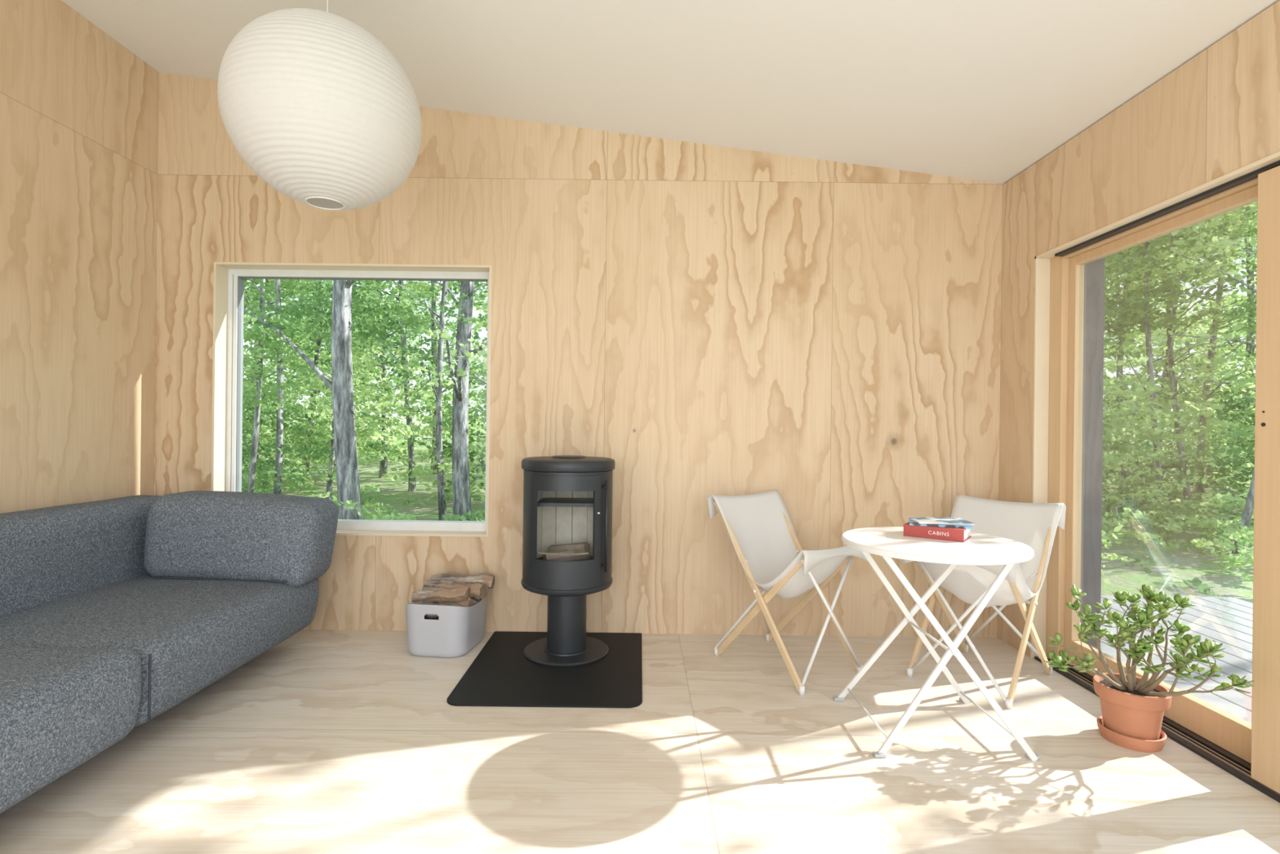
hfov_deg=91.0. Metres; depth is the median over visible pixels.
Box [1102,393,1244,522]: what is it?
oak tree
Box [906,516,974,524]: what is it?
magazine
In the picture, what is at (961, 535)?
hardcover book
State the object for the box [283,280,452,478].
oak tree
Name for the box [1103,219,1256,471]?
oak tree
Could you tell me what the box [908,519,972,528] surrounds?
magazine
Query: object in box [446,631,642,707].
mat
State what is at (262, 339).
oak tree
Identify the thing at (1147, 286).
oak tree
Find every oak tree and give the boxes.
[241,279,332,495]
[241,279,334,494]
[241,279,393,493]
[241,279,431,492]
[241,280,331,473]
[242,279,487,520]
[243,280,484,466]
[261,280,472,499]
[265,280,487,502]
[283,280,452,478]
[329,280,488,520]
[370,280,487,473]
[375,280,488,502]
[419,280,487,520]
[1101,202,1257,595]
[1102,203,1257,508]
[1102,205,1257,530]
[1102,206,1257,490]
[1102,246,1237,495]
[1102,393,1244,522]
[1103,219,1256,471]
[1122,200,1257,492]
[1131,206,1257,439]
[1150,203,1257,503]
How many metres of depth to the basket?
3.02 m
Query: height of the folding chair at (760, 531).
0.790 m
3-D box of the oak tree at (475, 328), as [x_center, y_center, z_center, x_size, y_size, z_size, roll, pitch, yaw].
[-4.299,-3.343,20.126,8.017,10.476,15.669,1,0,-11]
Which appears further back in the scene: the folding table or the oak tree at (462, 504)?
the oak tree at (462, 504)
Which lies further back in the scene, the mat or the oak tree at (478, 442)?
the oak tree at (478, 442)
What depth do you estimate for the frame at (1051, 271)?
3.02 m
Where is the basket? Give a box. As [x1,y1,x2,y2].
[405,573,494,657]
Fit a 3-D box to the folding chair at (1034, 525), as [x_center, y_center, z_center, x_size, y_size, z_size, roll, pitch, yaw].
[1.555,0.734,2.849,0.589,0.790,0.470,1,0,-40]
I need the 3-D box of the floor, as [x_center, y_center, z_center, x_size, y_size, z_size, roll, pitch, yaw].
[-0.402,1.180,0.900,4.844,0.150,5.400,1,0,0]
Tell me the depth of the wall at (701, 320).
3.38 m
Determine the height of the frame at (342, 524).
1.440 m
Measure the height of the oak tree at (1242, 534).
8.294 m
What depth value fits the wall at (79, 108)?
2.88 m
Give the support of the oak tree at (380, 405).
on the ground
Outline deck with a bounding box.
[1100,595,1253,724]
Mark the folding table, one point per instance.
(887, 542)
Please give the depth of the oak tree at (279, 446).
9.40 m
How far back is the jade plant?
2.19 m
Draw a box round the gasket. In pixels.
[230,274,488,492]
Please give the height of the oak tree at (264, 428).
9.345 m
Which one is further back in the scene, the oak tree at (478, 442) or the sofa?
the oak tree at (478, 442)
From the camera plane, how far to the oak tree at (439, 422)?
9.42 m
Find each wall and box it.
[0,0,158,513]
[153,71,1004,637]
[997,0,1279,656]
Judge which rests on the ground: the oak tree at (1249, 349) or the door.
the oak tree at (1249, 349)
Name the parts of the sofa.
seat, backrest, seat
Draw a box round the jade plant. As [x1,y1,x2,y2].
[1043,583,1253,752]
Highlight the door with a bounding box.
[1064,165,1279,793]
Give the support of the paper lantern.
hanging from the ceiling
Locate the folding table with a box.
[832,526,1040,760]
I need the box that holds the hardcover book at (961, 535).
[903,521,971,542]
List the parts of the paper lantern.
wire frame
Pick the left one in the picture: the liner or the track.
the liner
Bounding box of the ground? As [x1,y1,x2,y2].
[241,411,1253,603]
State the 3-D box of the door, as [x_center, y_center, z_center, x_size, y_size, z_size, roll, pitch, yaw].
[2.008,0.156,1.075,0.120,1.915,3.830,1,0,0]
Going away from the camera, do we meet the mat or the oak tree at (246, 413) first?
the mat
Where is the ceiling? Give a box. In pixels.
[62,0,1279,183]
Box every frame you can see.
[226,269,488,531]
[1030,151,1279,661]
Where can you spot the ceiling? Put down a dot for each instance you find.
(977, 90)
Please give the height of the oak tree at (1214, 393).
8.060 m
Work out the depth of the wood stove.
2.97 m
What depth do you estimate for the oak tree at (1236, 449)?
9.51 m
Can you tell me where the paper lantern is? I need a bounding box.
[217,0,422,209]
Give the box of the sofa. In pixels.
[0,490,338,813]
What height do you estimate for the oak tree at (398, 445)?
10.768 m
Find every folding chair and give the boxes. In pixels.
[707,489,870,695]
[901,493,1066,709]
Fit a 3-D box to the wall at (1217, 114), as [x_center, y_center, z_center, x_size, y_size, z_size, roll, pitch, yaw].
[2.078,-0.032,0.890,0.286,2.533,4.980,1,0,0]
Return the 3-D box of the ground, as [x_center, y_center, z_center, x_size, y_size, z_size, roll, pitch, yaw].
[-0.001,0.080,10.000,90.000,2.947,80.000,1,0,0]
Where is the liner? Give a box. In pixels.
[211,262,491,537]
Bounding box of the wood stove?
[521,455,615,666]
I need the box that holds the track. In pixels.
[1034,160,1279,802]
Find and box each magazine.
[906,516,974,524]
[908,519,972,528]
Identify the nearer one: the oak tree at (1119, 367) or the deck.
the deck
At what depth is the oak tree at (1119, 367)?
11.46 m
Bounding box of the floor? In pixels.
[0,629,1279,853]
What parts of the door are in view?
sliding panel frame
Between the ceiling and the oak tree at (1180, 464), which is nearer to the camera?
the ceiling
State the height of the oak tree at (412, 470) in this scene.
7.870 m
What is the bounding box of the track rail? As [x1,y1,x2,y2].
[1050,663,1279,795]
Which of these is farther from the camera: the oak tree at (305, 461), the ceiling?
the oak tree at (305, 461)
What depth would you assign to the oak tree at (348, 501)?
7.61 m
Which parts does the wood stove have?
door, lid, handle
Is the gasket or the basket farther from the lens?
the gasket
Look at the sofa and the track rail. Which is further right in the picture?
the track rail
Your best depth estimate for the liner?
3.40 m
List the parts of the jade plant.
pot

